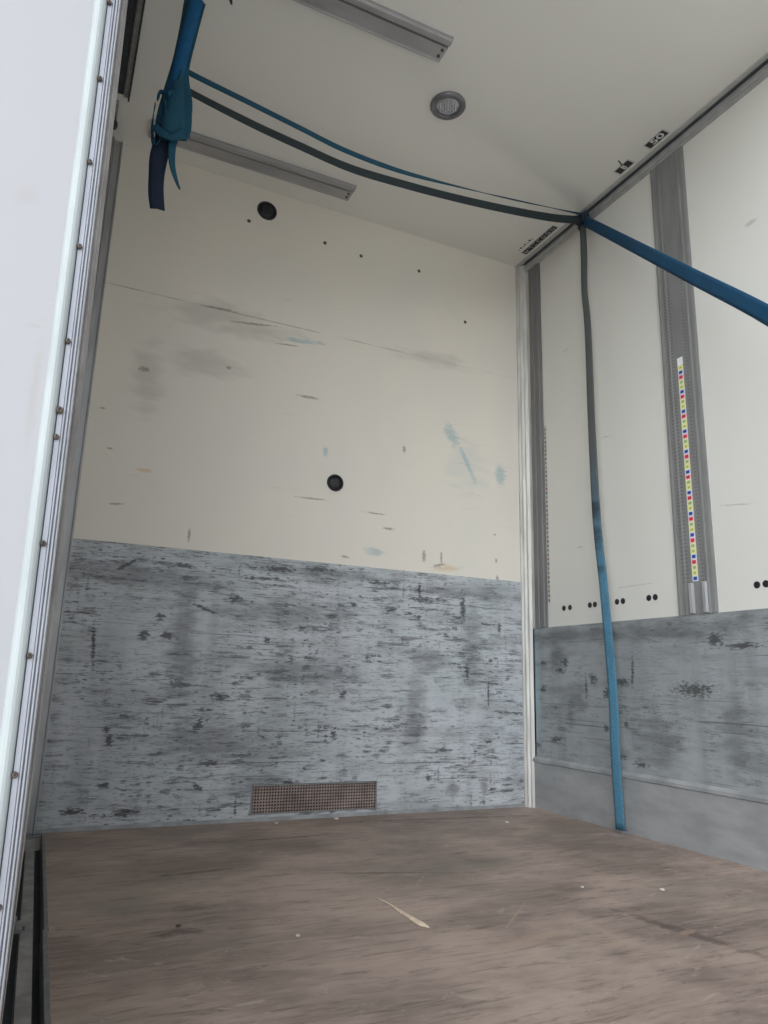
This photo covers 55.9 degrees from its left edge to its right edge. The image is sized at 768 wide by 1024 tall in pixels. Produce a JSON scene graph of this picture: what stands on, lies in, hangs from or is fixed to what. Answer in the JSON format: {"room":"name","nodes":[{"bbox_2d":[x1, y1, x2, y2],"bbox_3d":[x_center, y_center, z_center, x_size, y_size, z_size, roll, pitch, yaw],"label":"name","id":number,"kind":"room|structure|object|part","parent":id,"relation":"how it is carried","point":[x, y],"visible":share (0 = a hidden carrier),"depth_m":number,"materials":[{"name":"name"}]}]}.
{"room":"truck cargo compartment","nodes":[
{"label":"truck cargo compartment","id":0,"kind":"room"},
{"bbox_2d":[24,145,523,850],"bbox_3d":[-0.227,-0.056,2.792,1.915,2.490,0.034,8,-14,-24],"label":"wall","id":1,"kind":"structure","parent":0,"point":[234,620],"depth_m":2.72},
{"bbox_2d":[2,850,39,1023],"bbox_3d":[-0.631,0.868,1.414,0.285,0.040,1.770,8,-14,-24],"label":"trim","id":2,"kind":"structure","parent":1,"relation":"attached to","point":[8,1005],"depth_m":1.34,"materials":[{"name":"metal"}]},
{"bbox_2d":[11,840,34,1023],"bbox_3d":[-0.665,0.808,1.337,0.022,0.060,1.640,8,-14,-24],"label":"bar","id":3,"kind":"object","parent":2,"relation":"on","point":[22,997],"visible":1,"depth_m":1.26,"materials":[{"name":"grey metal"}]},
{"bbox_2d":[13,916,28,933],"bbox_3d":[-0.683,0.775,1.359,0.030,0.014,0.060,8,-14,-24],"label":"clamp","id":4,"kind":"object","parent":3,"relation":"attached to","point":[18,927],"visible":0.75,"depth_m":1.35,"materials":[{"name":"metal"}]},
{"bbox_3d":[-0.688,0.778,1.356,0.018,0.006,0.060,8,-14,-24],"label":"plate","id":5,"kind":"part","parent":4,"relation":"part of","materials":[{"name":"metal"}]},
{"bbox_2d":[39,835,50,1023],"bbox_3d":[-0.645,0.809,1.369,0.014,0.055,1.680,8,-14,-24],"label":"trim","id":6,"kind":"structure","parent":1,"relation":"attached to","point":[44,982],"depth_m":1.26,"materials":[{"name":"metal"}]},
{"bbox_2d":[26,136,122,833],"bbox_3d":[-1.038,-0.218,2.397,0.085,2.400,0.050,8,-14,-24],"label":"trim","id":7,"kind":"structure","parent":1,"relation":"attached to","point":[116,146],"depth_m":2.41,"materials":[{"name":"metal"}]},
{"bbox_2d":[257,201,276,219],"bbox_3d":[-0.471,-1.214,2.914,0.080,0.080,0.010,8,-14,-24],"label":"plug","id":8,"kind":"object","parent":1,"relation":"attached to","point":[266,210],"visible":1,"depth_m":2.91,"materials":[{"name":"black plastic"}]},
{"bbox_3d":[-0.254,0.632,2.613,1.885,0.908,0.008,8,-14,-24],"label":"panel","id":9,"kind":"part","parent":1,"relation":"part of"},
{"bbox_2d":[35,804,524,833],"bbox_3d":[-0.277,1.055,2.502,1.855,0.012,0.004,8,-14,-24],"label":"baseboard","id":10,"kind":"structure","parent":1,"relation":"attached to","point":[201,822],"depth_m":2.44,"materials":[{"name":"grey metal"}]},
{"bbox_3d":[-0.222,-0.540,2.889,1.885,1.503,0.004,8,-14,-24],"label":"panel","id":11,"kind":"part","parent":1,"relation":"part of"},
{"bbox_2d":[249,781,376,814],"bbox_3d":[-0.240,1.000,2.536,0.468,0.095,0.010,8,-14,-24],"label":"air vent","id":12,"kind":"object","parent":1,"relation":"in","point":[331,796],"visible":1,"depth_m":2.53,"materials":[{"name":"brown metal"}]},
{"bbox_2d":[327,474,342,490],"bbox_3d":[-0.189,-0.114,2.806,0.067,0.067,0.010,8,-14,-24],"label":"plug","id":13,"kind":"object","parent":1,"relation":"attached to","point":[334,482],"visible":1,"depth_m":2.80,"materials":[{"name":"black plastic"}]},
{"bbox_2d":[41,807,767,1023],"bbox_3d":[0.152,0.928,1.770,1.802,0.050,1.760,8,-14,-24],"label":"floor","id":14,"kind":"structure","parent":0,"point":[513,935],"depth_m":1.43,"materials":[{"name":"brown wood"}]},
{"bbox_2d":[378,898,428,927],"bbox_3d":[0.039,0.835,1.515,0.018,0.007,0.208,8,-14,-24],"label":"wood splinter","id":15,"kind":"object","parent":14,"relation":"on","point":[418,922],"visible":1,"depth_m":1.47,"materials":[{"name":"beige wood"}]},
{"bbox_2d":[112,0,767,265],"bbox_3d":[0.176,-1.462,2.314,1.915,0.050,1.770,8,-14,-24],"label":"ceiling","id":16,"kind":"structure","parent":0,"point":[556,93],"depth_m":2.42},
{"bbox_2d":[113,100,118,129],"bbox_3d":[-0.961,-1.375,2.548,0.047,0.075,0.140,8,-14,-24],"label":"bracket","id":17,"kind":"object","parent":16,"relation":"attached to","point":[115,126],"visible":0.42,"depth_m":2.56,"materials":[{"name":"metal"}]},
{"bbox_3d":[-0.957,-1.409,2.541,0.041,0.012,0.110,8,-14,-24],"label":"plate","id":18,"kind":"part","parent":17,"relation":"part of","materials":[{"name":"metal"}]},
{"bbox_2d":[117,0,145,101],"bbox_3d":[-0.600,-1.555,1.851,0.052,0.022,1.410,8,-14,-24],"label":"overhead track","id":19,"kind":"object","parent":16,"relation":"attached to","point":[131,7],"visible":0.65,"depth_m":2.27,"materials":[{"name":"metal"}]},
{"bbox_2d":[148,0,205,210],"bbox_3d":[-0.569,-1.142,1.981,0.111,0.720,0.057,8,-14,-24],"label":"strap","id":20,"kind":"object","parent":16,"relation":"hanging from","point":[173,124],"visible":1,"depth_m":1.96,"materials":[{"name":"blue fabric"}]},
{"bbox_2d":[149,119,355,200],"bbox_3d":[-0.488,-1.339,2.778,0.789,0.018,0.096,8,-14,-24],"label":"rail","id":21,"kind":"object","parent":16,"relation":"attached to","point":[197,143],"visible":0.93,"depth_m":2.78,"materials":[{"name":"metal"}]},
{"bbox_2d":[293,0,453,62],"bbox_3d":[-0.165,-1.488,2.101,0.789,0.018,0.098,8,-14,-24],"label":"rail","id":22,"kind":"object","parent":16,"relation":"attached to","point":[369,16],"visible":1,"depth_m":2.17,"materials":[{"name":"metal"}]},
{"bbox_2d":[189,70,588,214],"bbox_3d":[0.124,-1.246,2.557,1.711,0.248,0.052,10,-15,-31],"label":"strap","id":23,"kind":"object","parent":16,"relation":"hanging from","point":[192,74],"visible":0.81,"depth_m":2.32,"materials":[{"name":"fabric"}]},
{"bbox_2d":[430,91,465,119],"bbox_3d":[0.219,-1.390,2.480,0.121,0.018,0.121,8,-14,-24],"label":"recessed light","id":24,"kind":"object","parent":16,"relation":"in","point":[447,105],"visible":1,"depth_m":2.47,"materials":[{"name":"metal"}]},
{"bbox_2d":[519,225,558,254],"bbox_3d":[0.679,-1.210,3.215,0.059,0.001,0.237,8,-14,-24],"label":"sticker","id":25,"kind":"object","parent":16,"relation":"attached to","point":[552,228],"visible":1,"depth_m":3.22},
{"bbox_2d":[613,159,634,174],"bbox_3d":[0.902,-1.313,2.747,0.064,0.001,0.080,8,-14,-24],"label":"sticker","id":26,"kind":"object","parent":16,"relation":"attached to","point":[622,168],"visible":1,"depth_m":2.75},
{"bbox_2d":[643,129,669,149],"bbox_3d":[0.982,-1.343,2.608,0.038,0.001,0.097,8,-14,-24],"label":"sticker","id":27,"kind":"object","parent":16,"relation":"attached to","point":[663,133],"visible":1,"depth_m":2.61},
{"bbox_2d":[528,77,767,871],"bbox_3d":[0.991,-0.156,2.416,0.041,2.400,1.770,8,-14,-24],"label":"wall","id":28,"kind":"structure","parent":0,"point":[693,689],"depth_m":2.45,"materials":[{"name":"white plastic"}]},
{"bbox_2d":[515,265,536,807],"bbox_3d":[0.615,0.003,3.139,0.034,2.400,0.050,8,-14,-24],"label":"trim","id":29,"kind":"structure","parent":28,"relation":"attached to","point":[522,314],"depth_m":3.12,"materials":[{"name":"grey metal"}]},
{"bbox_2d":[528,263,549,627],"bbox_3d":[0.672,-0.331,3.142,0.011,1.651,0.092,8,-14,-24],"label":"track","id":30,"kind":"object","parent":28,"relation":"attached to","point":[538,430],"visible":1,"depth_m":3.11,"materials":[{"name":"grey metal"}]},
{"bbox_2d":[515,52,767,272],"bbox_3d":[1.004,-1.307,2.659,0.036,0.048,1.740,8,-14,-24],"label":"trim","id":31,"kind":"structure","parent":28,"relation":"attached to","point":[754,75],"depth_m":2.64,"materials":[{"name":"metal"}]},
{"bbox_3d":[1.000,-0.501,2.479,0.004,1.700,1.740,8,-14,-24],"label":"panel","id":32,"kind":"part","parent":28,"relation":"part of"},
{"bbox_3d":[0.968,0.579,2.226,0.007,0.521,1.740,8,-14,-24],"label":"panel","id":33,"kind":"part","parent":28,"relation":"part of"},
{"bbox_3d":[0.957,0.921,2.145,0.010,0.178,1.740,8,-14,-24],"label":"kick plate","id":34,"kind":"part","parent":28,"relation":"part of","materials":[{"name":"grey metal"}]},
{"bbox_2d":[650,146,718,615],"bbox_3d":[1.002,-0.484,2.446,0.017,1.651,0.149,8,-14,-24],"label":"track","id":35,"kind":"object","parent":28,"relation":"attached to","point":[697,593],"visible":1,"depth_m":2.42,"materials":[{"name":"metal"}]},
{"bbox_3d":[0.828,-1.211,3.015,0.024,0.048,0.060,8,-14,-24],"label":"anchor","id":36,"kind":"object","parent":28,"relation":"attached to","visible":0},
{"bbox_2d":[190,88,586,225],"bbox_3d":[0.118,-1.206,2.546,1.702,0.290,0.045,10,-15,-31],"label":"strap","id":37,"kind":"object","parent":36,"relation":"hanging from","point":[578,220],"visible":0.88,"depth_m":2.44,"materials":[{"name":"black fabric"}]},
{"bbox_2d":[579,225,628,834],"bbox_3d":[0.796,-0.075,2.677,0.077,2.354,0.152,8,-14,-24],"label":"strap","id":38,"kind":"object","parent":36,"relation":"hanging from","point":[596,515],"visible":1,"depth_m":2.57,"materials":[{"name":"fabric"}]},
{"bbox_2d":[575,213,767,326],"bbox_3d":[0.827,-0.233,2.098,0.108,2.384,1.406,3,-13,-5],"label":"strap","id":39,"kind":"object","parent":36,"relation":"hanging from","point":[752,306],"visible":0.87,"depth_m":1.99,"materials":[{"name":"blue fabric"}]},
{"bbox_3d":[-0.755,-0.331,1.659,0.030,2.500,1.700,8,-14,-24],"label":"wall","id":40,"kind":"structure","parent":0,"visible":0},
{"bbox_2d":[0,0,127,1023],"bbox_3d":[-0.979,-0.474,0.600,1.410,3.400,0.040,7,-14,-24],"label":"door","id":41,"kind":"structure","parent":40,"relation":"in","point":[60,60],"depth_m":0.82,"materials":[{"name":"metal"}]},
{"bbox_3d":[-0.997,-0.474,0.599,1.376,3.400,0.026,7,-14,-24],"label":"panel","id":42,"kind":"part","parent":41,"relation":"part of","materials":[{"name":"white metal"}]}
]}

